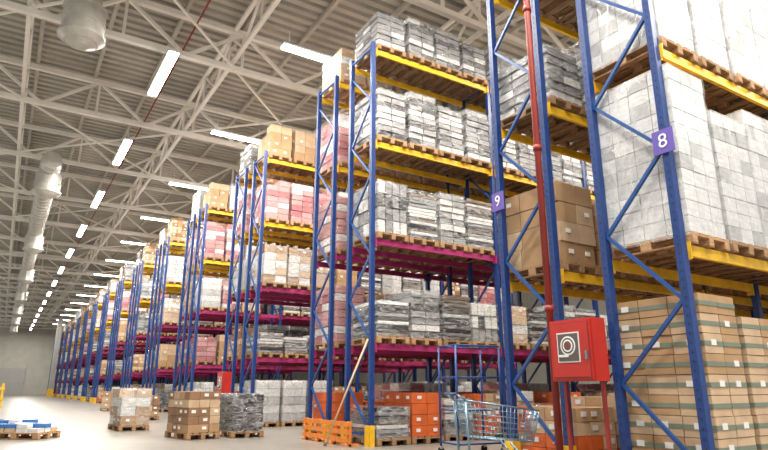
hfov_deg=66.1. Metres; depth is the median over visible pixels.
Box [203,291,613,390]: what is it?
wall
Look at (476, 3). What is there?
girder
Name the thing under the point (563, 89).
load
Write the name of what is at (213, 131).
lamp
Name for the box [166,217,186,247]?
load
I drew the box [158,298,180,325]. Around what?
load
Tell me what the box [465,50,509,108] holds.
load
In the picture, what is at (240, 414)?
load
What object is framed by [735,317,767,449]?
load
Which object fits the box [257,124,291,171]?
load
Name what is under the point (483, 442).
trolley
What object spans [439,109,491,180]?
load
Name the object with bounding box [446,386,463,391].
load
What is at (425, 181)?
load
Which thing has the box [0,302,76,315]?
roof truss
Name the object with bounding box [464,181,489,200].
load
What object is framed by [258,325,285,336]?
load
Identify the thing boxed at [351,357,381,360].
load
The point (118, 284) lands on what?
rack
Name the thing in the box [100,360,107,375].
load
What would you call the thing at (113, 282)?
load
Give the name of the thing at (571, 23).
load
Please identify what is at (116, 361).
load
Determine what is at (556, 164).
load
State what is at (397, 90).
load
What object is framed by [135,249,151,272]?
load
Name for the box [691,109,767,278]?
load
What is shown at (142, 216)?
lamp
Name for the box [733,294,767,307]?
load
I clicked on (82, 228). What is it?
lamp
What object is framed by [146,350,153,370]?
load
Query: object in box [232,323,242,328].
load
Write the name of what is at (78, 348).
load
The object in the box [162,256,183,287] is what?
load
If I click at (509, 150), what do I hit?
load
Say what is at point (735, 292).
load
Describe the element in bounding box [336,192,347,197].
load
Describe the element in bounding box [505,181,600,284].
load
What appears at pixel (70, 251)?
lamp
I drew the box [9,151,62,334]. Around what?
ventilation duct
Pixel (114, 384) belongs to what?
rack
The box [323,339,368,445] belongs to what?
wooden pole
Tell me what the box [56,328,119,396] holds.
rack
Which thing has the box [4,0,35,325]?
girder
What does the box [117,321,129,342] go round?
load
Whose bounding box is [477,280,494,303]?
load
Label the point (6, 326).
roof truss
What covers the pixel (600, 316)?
load
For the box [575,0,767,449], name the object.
rack
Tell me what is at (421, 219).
load
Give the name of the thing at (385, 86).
load
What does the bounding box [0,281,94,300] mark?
roof truss
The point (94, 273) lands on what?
lamp
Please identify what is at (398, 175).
load
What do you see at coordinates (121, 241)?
lamp
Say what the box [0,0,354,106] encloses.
roof truss
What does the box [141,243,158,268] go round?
load
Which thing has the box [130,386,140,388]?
load
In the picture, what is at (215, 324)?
load
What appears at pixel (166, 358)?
load
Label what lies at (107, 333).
load
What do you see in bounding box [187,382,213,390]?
load
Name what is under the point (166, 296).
load
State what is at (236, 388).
load
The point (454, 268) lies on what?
load
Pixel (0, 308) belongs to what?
roof truss
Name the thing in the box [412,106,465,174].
load
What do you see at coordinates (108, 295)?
rack
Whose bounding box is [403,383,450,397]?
load
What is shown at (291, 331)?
load
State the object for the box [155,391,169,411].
load
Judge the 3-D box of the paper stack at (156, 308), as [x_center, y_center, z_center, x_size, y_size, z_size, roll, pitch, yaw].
[-12.144,5.125,32.109,0.830,1.064,1.200,10,-18,-32]
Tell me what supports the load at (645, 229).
on the rack at (684, 251)
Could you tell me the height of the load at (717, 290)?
1.364 m
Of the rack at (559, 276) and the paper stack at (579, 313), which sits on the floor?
the rack at (559, 276)
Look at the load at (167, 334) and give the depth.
36.52 m
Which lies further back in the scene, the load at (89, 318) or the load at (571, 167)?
the load at (89, 318)
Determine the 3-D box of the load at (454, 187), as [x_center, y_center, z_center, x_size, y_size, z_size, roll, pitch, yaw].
[1.930,-1.512,17.706,0.821,1.464,1.201,9,-18,-30]
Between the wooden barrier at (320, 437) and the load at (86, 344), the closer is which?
the wooden barrier at (320, 437)
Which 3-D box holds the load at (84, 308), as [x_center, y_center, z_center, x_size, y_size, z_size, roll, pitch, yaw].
[-33.178,9.747,65.610,0.800,1.402,1.200,9,-18,-30]
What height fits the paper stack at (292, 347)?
0.664 m
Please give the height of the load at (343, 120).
1.494 m
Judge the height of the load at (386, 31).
1.064 m
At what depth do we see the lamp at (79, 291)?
62.29 m
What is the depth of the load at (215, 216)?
27.57 m
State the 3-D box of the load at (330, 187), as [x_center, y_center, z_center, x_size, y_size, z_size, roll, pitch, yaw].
[-1.718,-1.780,23.831,0.820,1.364,1.200,10,-18,-32]
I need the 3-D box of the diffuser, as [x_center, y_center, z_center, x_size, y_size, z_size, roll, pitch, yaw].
[-7.760,-5.962,15.458,1.120,2.930,1.120,9,-18,-31]
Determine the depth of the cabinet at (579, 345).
7.10 m
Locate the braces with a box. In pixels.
[0,0,354,327]
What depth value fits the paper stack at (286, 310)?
26.26 m
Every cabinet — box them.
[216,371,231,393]
[549,317,611,449]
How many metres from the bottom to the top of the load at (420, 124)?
1.514 m
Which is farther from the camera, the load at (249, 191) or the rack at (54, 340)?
the rack at (54, 340)
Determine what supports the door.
in the wall at (32, 350)
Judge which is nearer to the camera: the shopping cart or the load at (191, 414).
the shopping cart
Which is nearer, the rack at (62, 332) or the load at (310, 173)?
the load at (310, 173)
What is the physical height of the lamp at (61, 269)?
0.575 m
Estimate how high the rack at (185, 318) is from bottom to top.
8.750 m
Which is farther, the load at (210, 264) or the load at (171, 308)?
the load at (171, 308)
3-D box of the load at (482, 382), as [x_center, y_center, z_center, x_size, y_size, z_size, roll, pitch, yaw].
[4.538,6.872,23.219,0.821,1.364,1.200,10,-18,-31]
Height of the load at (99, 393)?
1.162 m
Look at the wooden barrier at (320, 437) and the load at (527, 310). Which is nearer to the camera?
the wooden barrier at (320, 437)
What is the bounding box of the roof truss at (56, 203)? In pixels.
[0,193,190,237]
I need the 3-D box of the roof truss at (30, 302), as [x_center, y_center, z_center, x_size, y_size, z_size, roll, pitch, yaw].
[-34.364,10.137,76.486,45.060,1.520,0.170,9,-18,-31]
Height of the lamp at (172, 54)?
0.575 m
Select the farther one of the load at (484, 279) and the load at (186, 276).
the load at (186, 276)
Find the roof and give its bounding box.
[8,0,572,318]
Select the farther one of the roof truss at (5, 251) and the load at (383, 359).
the roof truss at (5, 251)
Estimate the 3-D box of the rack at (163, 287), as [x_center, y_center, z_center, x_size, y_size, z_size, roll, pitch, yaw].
[-8.504,5.482,32.053,7.380,8.750,1.180,9,-18,-31]
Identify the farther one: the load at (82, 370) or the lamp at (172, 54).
the load at (82, 370)
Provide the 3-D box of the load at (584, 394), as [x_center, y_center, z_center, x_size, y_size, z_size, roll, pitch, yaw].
[5.987,5.119,16.180,0.800,0.992,1.200,10,-18,-31]
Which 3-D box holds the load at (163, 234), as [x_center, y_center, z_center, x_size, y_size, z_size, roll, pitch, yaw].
[-12.127,0.899,33.241,0.822,1.214,1.200,10,-18,-32]
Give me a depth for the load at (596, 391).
16.61 m
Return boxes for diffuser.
[57,0,107,51]
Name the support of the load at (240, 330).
on the rack at (238, 298)
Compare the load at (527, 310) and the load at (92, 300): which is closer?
the load at (527, 310)
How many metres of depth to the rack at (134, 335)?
36.19 m
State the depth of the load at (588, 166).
17.36 m
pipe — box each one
[33,0,210,326]
[523,0,563,449]
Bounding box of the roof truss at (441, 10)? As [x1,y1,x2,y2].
[404,0,570,54]
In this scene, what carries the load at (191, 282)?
in the rack at (185, 318)
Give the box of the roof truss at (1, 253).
[0,235,139,266]
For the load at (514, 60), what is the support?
on the rack at (372, 347)
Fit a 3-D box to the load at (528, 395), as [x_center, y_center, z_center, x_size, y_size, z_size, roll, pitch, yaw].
[2.952,4.574,14.340,0.818,1.064,1.200,10,-18,-31]
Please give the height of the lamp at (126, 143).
0.575 m
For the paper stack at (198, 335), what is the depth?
37.52 m
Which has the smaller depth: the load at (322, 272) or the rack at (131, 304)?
the load at (322, 272)
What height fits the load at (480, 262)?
1.064 m
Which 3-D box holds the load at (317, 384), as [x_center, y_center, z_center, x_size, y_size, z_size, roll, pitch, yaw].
[-2.288,5.726,19.073,0.821,1.364,1.200,10,-18,-31]
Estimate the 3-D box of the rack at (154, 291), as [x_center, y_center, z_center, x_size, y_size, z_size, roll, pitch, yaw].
[-9.497,5.904,33.580,7.380,8.750,1.180,9,-18,-31]
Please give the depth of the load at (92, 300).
59.45 m
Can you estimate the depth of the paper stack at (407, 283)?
21.55 m
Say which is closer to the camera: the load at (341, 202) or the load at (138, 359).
the load at (341, 202)
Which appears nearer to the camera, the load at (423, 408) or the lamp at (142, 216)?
the load at (423, 408)
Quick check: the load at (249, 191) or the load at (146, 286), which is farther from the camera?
the load at (146, 286)
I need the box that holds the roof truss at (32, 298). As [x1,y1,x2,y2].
[0,295,88,311]
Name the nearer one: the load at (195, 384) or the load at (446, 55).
the load at (446, 55)
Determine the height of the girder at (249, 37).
1.270 m
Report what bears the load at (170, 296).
on the rack at (134, 335)
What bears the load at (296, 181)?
on the rack at (238, 298)
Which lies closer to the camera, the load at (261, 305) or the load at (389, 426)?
the load at (389, 426)
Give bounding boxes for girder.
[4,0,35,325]
[43,0,280,327]
[195,0,511,230]
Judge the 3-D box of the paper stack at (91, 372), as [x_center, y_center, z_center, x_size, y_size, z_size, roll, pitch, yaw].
[-25.812,13.181,52.512,0.822,0.764,1.200,10,-18,-32]
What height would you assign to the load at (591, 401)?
0.992 m
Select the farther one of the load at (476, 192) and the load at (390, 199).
the load at (476, 192)
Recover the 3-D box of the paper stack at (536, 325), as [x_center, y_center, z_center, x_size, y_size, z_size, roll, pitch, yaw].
[3.691,2.819,15.301,0.838,0.914,1.209,9,-18,-30]
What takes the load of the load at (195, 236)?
in the rack at (185, 318)
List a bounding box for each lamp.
[58,266,64,273]
[66,243,73,257]
[76,220,86,236]
[77,291,95,296]
[84,281,106,287]
[91,183,104,207]
[94,273,119,276]
[105,253,134,263]
[112,131,132,164]
[120,238,145,244]
[140,210,175,221]
[147,40,179,96]
[168,173,209,190]
[210,123,261,143]
[280,31,332,62]
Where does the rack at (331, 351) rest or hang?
on the floor
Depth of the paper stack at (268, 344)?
18.27 m
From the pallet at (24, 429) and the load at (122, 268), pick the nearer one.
the pallet at (24, 429)
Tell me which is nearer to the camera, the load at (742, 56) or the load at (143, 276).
the load at (742, 56)
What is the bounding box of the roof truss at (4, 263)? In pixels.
[0,262,119,285]
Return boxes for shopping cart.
[444,392,539,449]
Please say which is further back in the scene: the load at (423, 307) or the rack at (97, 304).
the rack at (97, 304)
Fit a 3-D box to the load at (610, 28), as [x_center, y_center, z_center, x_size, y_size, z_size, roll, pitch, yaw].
[3.541,-3.209,8.467,0.843,2.334,1.206,10,-18,-31]
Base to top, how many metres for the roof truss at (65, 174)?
1.520 m
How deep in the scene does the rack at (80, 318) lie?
64.08 m
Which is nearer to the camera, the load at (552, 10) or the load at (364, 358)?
the load at (552, 10)
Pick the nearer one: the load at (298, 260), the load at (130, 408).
the load at (130, 408)
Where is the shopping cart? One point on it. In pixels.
(465, 407)
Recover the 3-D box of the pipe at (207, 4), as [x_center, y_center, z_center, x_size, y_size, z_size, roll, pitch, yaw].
[-27.707,3.743,51.233,0.052,0.049,128.800,9,-18,-31]
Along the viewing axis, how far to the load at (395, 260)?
15.87 m
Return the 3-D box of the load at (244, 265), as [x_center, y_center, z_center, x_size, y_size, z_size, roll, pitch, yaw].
[-4.769,1.925,20.812,0.822,1.214,1.200,10,-18,-31]
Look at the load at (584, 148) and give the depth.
10.77 m
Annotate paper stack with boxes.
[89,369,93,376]
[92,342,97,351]
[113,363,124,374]
[150,308,159,328]
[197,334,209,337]
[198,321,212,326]
[245,333,283,358]
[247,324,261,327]
[274,301,299,316]
[277,337,308,358]
[295,303,315,317]
[297,335,325,358]
[351,300,409,345]
[360,266,380,294]
[400,271,421,292]
[416,295,471,346]
[459,278,477,302]
[467,361,497,363]
[519,314,548,350]
[573,309,595,318]
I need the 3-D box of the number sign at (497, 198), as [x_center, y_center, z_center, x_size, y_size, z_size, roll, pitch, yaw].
[1.823,-0.376,9.450,0.019,0.300,0.270,9,-18,-31]
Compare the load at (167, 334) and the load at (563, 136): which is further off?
the load at (167, 334)
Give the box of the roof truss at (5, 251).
[0,250,136,277]
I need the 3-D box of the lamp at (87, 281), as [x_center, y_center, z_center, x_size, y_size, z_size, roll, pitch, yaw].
[-27.726,5.691,56.974,2.100,0.575,0.300,9,-18,-31]
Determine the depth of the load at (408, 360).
21.55 m
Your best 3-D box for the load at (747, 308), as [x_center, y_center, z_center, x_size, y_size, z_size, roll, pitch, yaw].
[7.853,1.168,12.294,0.820,1.094,1.200,10,-18,-32]
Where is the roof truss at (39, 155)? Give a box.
[0,118,325,194]
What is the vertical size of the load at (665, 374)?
2.162 m
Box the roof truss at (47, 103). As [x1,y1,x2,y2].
[0,55,321,149]
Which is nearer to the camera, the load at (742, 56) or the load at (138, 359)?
the load at (742, 56)
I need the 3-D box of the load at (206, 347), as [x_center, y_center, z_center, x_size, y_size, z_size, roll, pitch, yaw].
[-7.469,5.217,24.353,0.824,1.114,1.201,9,-18,-30]
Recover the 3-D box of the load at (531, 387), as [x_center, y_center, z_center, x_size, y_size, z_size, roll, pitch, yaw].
[4.157,5.274,17.251,0.821,1.264,1.200,9,-18,-31]
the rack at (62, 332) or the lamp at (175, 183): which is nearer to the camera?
the lamp at (175, 183)
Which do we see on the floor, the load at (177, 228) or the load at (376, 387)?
the load at (376, 387)
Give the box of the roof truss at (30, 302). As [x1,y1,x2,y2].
[0,289,95,306]
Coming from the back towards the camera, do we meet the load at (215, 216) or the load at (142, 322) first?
the load at (142, 322)
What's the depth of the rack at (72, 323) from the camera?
71.30 m
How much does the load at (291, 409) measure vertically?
1.364 m
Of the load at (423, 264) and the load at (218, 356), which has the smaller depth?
the load at (423, 264)
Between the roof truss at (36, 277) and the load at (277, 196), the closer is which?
the load at (277, 196)
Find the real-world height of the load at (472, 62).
1.064 m
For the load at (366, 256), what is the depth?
15.37 m
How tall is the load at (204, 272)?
1.684 m
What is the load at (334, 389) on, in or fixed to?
on the floor
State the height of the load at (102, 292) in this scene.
1.364 m
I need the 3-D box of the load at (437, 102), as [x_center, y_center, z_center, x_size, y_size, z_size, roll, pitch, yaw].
[1.117,-3.748,17.759,0.822,1.064,1.200,10,-18,-32]
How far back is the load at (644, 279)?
9.64 m
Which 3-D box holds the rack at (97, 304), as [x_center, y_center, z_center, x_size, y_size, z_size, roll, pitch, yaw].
[-23.191,11.720,54.621,7.380,8.750,1.180,9,-18,-31]
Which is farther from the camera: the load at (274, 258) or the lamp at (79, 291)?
the lamp at (79, 291)
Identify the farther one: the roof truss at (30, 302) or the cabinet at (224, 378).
the roof truss at (30, 302)
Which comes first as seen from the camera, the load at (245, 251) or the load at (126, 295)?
the load at (245, 251)
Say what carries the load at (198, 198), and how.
on the rack at (185, 318)
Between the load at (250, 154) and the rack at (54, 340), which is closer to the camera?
the load at (250, 154)
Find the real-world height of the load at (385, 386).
1.264 m
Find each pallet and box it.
[0,419,41,423]
[0,422,60,439]
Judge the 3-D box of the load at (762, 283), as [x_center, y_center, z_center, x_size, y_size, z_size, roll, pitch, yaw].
[6.601,-0.137,9.579,0.842,2.164,1.206,9,-18,-30]
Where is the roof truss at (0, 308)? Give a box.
[0,308,75,319]
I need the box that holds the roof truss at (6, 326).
[0,318,67,329]
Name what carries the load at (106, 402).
on the floor
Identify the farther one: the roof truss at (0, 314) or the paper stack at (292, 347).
the roof truss at (0, 314)
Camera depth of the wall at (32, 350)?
102.90 m
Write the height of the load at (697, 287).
1.244 m
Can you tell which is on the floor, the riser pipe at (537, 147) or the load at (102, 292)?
the riser pipe at (537, 147)
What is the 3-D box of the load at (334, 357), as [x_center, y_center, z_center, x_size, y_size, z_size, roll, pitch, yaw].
[-1.543,4.058,20.025,0.800,1.042,1.200,9,-18,-30]
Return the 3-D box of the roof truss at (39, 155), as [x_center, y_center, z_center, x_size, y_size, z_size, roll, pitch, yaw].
[-5.669,-2.049,32.394,45.060,1.520,0.170,9,-18,-31]
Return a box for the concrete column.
[46,303,64,396]
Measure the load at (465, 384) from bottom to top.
1.364 m
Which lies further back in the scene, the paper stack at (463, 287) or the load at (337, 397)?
the paper stack at (463, 287)
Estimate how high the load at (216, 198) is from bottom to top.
1.222 m
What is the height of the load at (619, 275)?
1.222 m
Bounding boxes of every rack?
[46,340,74,394]
[53,331,113,396]
[53,332,112,394]
[54,337,88,385]
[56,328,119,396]
[57,327,122,396]
[61,323,103,397]
[62,322,132,397]
[66,318,138,398]
[68,316,128,398]
[72,311,152,399]
[74,309,156,399]
[80,303,167,400]
[82,301,172,400]
[89,293,182,402]
[92,290,189,402]
[101,281,209,401]
[107,277,214,390]
[120,265,239,388]
[125,260,248,388]
[141,244,275,388]
[149,237,291,394]
[172,214,395,390]
[183,203,416,390]
[222,167,485,393]
[239,150,517,393]
[304,75,635,434]
[341,41,737,446]
[486,0,767,449]
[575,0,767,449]
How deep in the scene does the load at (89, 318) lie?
58.85 m
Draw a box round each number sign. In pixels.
[492,190,504,212]
[651,126,674,156]
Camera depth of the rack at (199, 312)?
25.26 m
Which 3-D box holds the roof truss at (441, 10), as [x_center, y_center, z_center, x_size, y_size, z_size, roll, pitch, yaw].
[3.897,-6.111,17.697,45.060,1.520,0.170,9,-18,-31]
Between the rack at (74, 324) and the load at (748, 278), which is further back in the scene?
the rack at (74, 324)
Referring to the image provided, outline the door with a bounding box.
[0,368,25,394]
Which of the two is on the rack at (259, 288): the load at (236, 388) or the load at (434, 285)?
the load at (434, 285)
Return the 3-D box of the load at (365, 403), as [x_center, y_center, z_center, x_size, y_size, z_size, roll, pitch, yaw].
[-0.363,4.736,14.436,0.800,0.802,1.200,9,-18,-30]
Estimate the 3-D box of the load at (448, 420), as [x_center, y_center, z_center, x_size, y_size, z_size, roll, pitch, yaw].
[1.349,4.393,13.407,0.821,0.914,1.201,10,-18,-31]
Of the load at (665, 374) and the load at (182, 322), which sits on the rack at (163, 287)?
the load at (182, 322)
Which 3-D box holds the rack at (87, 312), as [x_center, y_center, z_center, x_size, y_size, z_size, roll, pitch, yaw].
[-26.863,13.279,60.264,7.380,8.750,1.180,9,-18,-31]
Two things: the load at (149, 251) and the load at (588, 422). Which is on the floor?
the load at (588, 422)
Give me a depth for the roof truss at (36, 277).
62.41 m
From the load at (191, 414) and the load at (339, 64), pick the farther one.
the load at (339, 64)
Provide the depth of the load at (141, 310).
42.38 m
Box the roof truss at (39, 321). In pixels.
[0,310,74,323]
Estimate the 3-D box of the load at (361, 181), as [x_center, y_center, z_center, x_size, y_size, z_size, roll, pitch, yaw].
[-0.372,-1.905,16.284,0.821,1.464,1.202,10,-18,-32]
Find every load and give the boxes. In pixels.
[70,386,74,398]
[75,312,81,323]
[76,347,83,358]
[77,386,87,399]
[78,324,86,338]
[80,369,84,377]
[81,306,89,317]
[83,343,91,355]
[86,317,94,333]
[86,390,90,400]
[89,298,97,311]
[95,311,100,327]
[96,388,107,402]
[98,289,106,303]
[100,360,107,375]
[100,391,112,410]
[103,331,114,347]
[106,300,115,320]
[108,389,151,430]
[109,279,118,293]
[110,360,122,373]
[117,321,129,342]
[119,267,130,287]
[121,291,133,311]
[122,263,136,283]
[129,354,147,372]
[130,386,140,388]
[133,308,146,312]
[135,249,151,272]
[135,313,151,334]
[137,272,149,280]
[137,278,155,301]
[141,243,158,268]
[144,384,163,390]
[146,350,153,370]
[148,395,160,419]
[153,344,175,369]
[154,280,168,300]
[155,265,168,291]
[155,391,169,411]
[158,228,177,253]
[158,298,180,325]
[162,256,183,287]
[164,384,172,390]
[164,391,220,439]
[165,333,176,336]
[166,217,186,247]
[169,292,180,298]
[174,231,190,254]
[176,386,200,390]
[178,340,190,366]
[179,259,199,287]
[181,300,194,325]
[182,281,195,316]
[187,231,210,272]
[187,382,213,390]
[189,337,216,365]
[190,189,214,225]
[193,278,221,312]
[197,222,224,265]
[201,182,228,217]
[202,272,215,278]
[205,264,229,273]
[213,322,225,327]
[214,335,236,364]
[215,216,232,227]
[216,273,232,282]
[216,282,240,312]
[217,224,243,267]
[217,394,263,437]
[221,186,247,219]
[227,328,258,360]
[231,259,264,298]
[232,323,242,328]
[234,386,249,390]
[235,189,267,242]
[239,144,270,185]
[240,298,260,313]
[243,240,263,259]
[244,380,279,426]
[249,244,286,291]
[253,181,289,231]
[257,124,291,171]
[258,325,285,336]
[260,304,263,313]
[263,229,290,245]
[266,169,292,185]
[267,300,273,314]
[273,381,306,426]
[274,248,310,294]
[277,183,312,234]
[280,130,315,175]
[280,231,312,247]
[285,326,308,357]
[293,173,314,186]
[298,251,328,295]
[299,381,326,423]
[301,190,330,236]
[303,136,326,178]
[312,392,362,437]
[314,285,363,349]
[317,196,364,264]
[319,387,354,391]
[320,114,365,182]
[322,48,366,104]
[326,183,356,192]
[326,356,356,359]
[335,261,356,286]
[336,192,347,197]
[344,294,384,347]
[345,246,393,267]
[350,406,410,446]
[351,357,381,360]
[352,180,408,250]
[353,156,394,185]
[353,383,363,389]
[354,88,406,161]
[355,12,405,76]
[355,74,393,105]
[363,392,379,400]
[363,401,388,406]
[366,385,401,391]
[367,358,402,360]
[374,383,422,400]
[375,250,421,270]
[379,267,400,295]
[383,193,438,255]
[384,18,434,84]
[384,92,437,168]
[384,290,441,345]
[384,392,443,444]
[388,162,420,189]
[392,79,417,95]
[400,254,448,273]
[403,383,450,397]
[406,168,446,195]
[406,359,442,361]
[410,28,461,93]
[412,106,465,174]
[413,193,467,258]
[418,87,442,107]
[418,272,439,292]
[429,177,472,196]
[430,259,476,277]
[430,398,474,440]
[435,360,463,362]
[437,43,487,101]
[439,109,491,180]
[439,276,459,296]
[440,199,494,262]
[443,95,468,112]
[445,393,505,439]
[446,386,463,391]
[447,382,480,391]
[448,303,499,348]
[453,264,491,279]
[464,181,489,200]
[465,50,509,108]
[469,124,518,186]
[472,218,499,266]
[475,272,500,282]
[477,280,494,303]
[478,391,533,437]
[482,382,505,383]
[483,384,527,390]
[489,306,529,349]
[491,58,518,110]
[495,134,535,191]
[498,45,585,137]
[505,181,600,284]
[506,0,529,7]
[515,152,563,192]
[517,405,616,449]
[526,309,533,313]
[526,384,548,390]
[527,306,575,349]
[533,392,580,403]
[539,0,575,23]
[539,50,598,148]
[551,199,639,289]
[558,145,582,187]
[559,10,577,32]
[560,396,629,449]
[570,137,590,154]
[570,384,610,392]
[582,393,626,395]
[584,162,594,195]
[584,263,673,294]
[585,0,698,87]
[592,315,610,353]
[595,63,729,265]
[596,391,646,394]
[617,266,702,297]
[617,292,756,449]
[650,110,767,271]
[652,285,732,297]
[674,0,733,93]
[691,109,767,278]
[702,0,766,112]
[710,290,760,298]
[711,0,767,119]
[721,269,767,283]
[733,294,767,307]
[734,305,767,310]
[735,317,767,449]
[756,275,767,286]
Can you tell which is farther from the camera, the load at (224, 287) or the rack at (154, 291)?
the rack at (154, 291)
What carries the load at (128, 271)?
on the rack at (115, 343)
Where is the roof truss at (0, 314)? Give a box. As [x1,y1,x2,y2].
[0,314,73,326]
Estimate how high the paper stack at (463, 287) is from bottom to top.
1.064 m
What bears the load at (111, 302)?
in the rack at (108, 295)
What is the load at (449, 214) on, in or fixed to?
on the rack at (372, 347)
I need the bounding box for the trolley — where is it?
[438,344,504,449]
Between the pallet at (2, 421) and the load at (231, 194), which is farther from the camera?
the load at (231, 194)
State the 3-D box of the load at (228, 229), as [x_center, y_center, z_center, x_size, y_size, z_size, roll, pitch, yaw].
[-6.715,0.939,26.011,0.823,1.684,1.200,9,-18,-29]
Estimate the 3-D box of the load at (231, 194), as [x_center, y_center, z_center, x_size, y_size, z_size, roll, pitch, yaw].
[-6.712,-1.036,26.523,0.821,1.364,1.200,10,-18,-32]
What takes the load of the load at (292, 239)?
on the rack at (238, 298)
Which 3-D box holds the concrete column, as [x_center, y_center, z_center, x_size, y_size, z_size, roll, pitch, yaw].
[-44.602,16.891,80.325,0.700,12.475,0.700,9,-18,-31]
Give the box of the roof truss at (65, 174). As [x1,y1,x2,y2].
[0,161,194,217]
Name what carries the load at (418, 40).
on the rack at (372, 347)
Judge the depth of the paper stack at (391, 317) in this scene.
12.62 m
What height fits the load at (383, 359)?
1.064 m
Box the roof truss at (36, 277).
[0,272,107,294]
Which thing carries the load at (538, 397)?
on the floor
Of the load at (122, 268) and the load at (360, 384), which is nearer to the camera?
the load at (360, 384)
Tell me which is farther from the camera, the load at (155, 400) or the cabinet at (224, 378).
the load at (155, 400)
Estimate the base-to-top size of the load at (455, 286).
1.222 m
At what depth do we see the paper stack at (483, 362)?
22.86 m
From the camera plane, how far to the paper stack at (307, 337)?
19.12 m
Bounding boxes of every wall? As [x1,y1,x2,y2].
[0,319,202,394]
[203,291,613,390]
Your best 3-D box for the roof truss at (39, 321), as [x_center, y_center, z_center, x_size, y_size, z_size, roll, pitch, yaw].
[-47.118,15.553,96.082,45.060,1.520,0.170,9,-18,-31]
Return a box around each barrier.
[0,383,4,407]
[302,417,358,446]
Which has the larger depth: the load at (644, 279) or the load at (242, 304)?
the load at (242, 304)
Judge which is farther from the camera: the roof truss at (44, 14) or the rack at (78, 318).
the rack at (78, 318)
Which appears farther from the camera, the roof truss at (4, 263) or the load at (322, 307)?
the roof truss at (4, 263)
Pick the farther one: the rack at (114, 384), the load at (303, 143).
the rack at (114, 384)
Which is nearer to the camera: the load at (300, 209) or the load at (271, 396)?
the load at (271, 396)
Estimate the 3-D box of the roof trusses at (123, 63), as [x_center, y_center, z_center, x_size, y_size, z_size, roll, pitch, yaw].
[-20.537,3.267,55.516,45.000,0.120,129.960,9,-18,-31]
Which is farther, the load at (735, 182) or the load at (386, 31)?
the load at (386, 31)
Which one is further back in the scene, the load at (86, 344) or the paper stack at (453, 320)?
the load at (86, 344)
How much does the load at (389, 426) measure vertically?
0.764 m
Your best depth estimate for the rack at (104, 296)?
48.94 m
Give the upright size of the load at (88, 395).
1.004 m
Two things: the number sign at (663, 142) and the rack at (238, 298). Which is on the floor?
the rack at (238, 298)
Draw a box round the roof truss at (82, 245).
[0,218,159,253]
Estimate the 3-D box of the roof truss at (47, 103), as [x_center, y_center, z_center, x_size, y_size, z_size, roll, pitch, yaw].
[-2.480,-3.403,27.495,45.060,1.520,0.170,9,-18,-31]
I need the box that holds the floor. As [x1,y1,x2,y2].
[0,395,504,449]
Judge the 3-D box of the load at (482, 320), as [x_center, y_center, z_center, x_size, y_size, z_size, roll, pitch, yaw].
[2.103,2.495,14.411,0.823,1.064,1.201,9,-18,-30]
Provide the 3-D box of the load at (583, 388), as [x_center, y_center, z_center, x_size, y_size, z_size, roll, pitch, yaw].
[6.479,5.663,18.659,0.820,1.264,1.200,10,-18,-31]
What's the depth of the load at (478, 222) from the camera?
14.58 m
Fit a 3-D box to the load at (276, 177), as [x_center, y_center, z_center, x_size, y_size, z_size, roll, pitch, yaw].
[-4.034,-2.169,22.421,0.820,1.364,1.200,9,-18,-30]
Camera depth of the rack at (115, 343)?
41.80 m
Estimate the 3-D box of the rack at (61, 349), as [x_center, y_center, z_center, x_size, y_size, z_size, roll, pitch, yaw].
[-41.551,19.516,82.832,7.380,8.750,1.180,9,-18,-31]
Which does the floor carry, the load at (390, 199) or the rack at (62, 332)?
the rack at (62, 332)
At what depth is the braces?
24.67 m
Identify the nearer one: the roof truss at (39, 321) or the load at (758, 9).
the load at (758, 9)
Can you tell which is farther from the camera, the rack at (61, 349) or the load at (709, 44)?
the rack at (61, 349)
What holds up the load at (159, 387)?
on the floor
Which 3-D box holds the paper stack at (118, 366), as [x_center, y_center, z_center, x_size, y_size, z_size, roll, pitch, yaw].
[-18.454,10.056,41.206,0.834,0.764,1.205,10,-18,-31]
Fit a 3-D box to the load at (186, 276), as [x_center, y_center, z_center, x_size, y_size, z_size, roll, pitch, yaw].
[-10.385,2.577,31.619,0.822,1.514,1.201,9,-18,-30]
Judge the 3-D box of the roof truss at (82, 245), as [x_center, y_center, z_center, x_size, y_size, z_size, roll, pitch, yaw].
[-15.234,2.013,47.091,45.060,1.520,0.170,9,-18,-31]
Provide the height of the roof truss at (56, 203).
1.520 m
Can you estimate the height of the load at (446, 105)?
1.064 m
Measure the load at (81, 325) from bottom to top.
1.604 m
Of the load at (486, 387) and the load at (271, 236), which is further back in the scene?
the load at (271, 236)
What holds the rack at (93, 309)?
on the floor
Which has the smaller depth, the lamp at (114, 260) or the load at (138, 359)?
the load at (138, 359)
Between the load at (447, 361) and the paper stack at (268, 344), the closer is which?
the paper stack at (268, 344)
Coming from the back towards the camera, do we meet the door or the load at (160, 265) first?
the door
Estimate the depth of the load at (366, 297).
14.71 m
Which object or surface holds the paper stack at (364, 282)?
in the rack at (259, 288)
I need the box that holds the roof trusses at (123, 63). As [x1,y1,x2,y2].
[0,0,579,320]
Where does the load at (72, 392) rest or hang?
on the floor
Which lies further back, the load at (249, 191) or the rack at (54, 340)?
the rack at (54, 340)
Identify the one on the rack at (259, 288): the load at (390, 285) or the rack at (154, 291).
the load at (390, 285)
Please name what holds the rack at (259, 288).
on the floor
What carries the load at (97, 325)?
on the rack at (97, 304)
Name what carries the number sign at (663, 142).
attached to the rack at (684, 251)
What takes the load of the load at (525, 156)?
on the rack at (372, 347)
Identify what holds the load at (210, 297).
on the rack at (199, 312)
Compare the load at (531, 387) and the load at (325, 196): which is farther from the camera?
the load at (325, 196)
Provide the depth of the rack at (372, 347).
14.11 m
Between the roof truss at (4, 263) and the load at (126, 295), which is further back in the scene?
the roof truss at (4, 263)
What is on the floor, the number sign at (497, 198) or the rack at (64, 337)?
the rack at (64, 337)

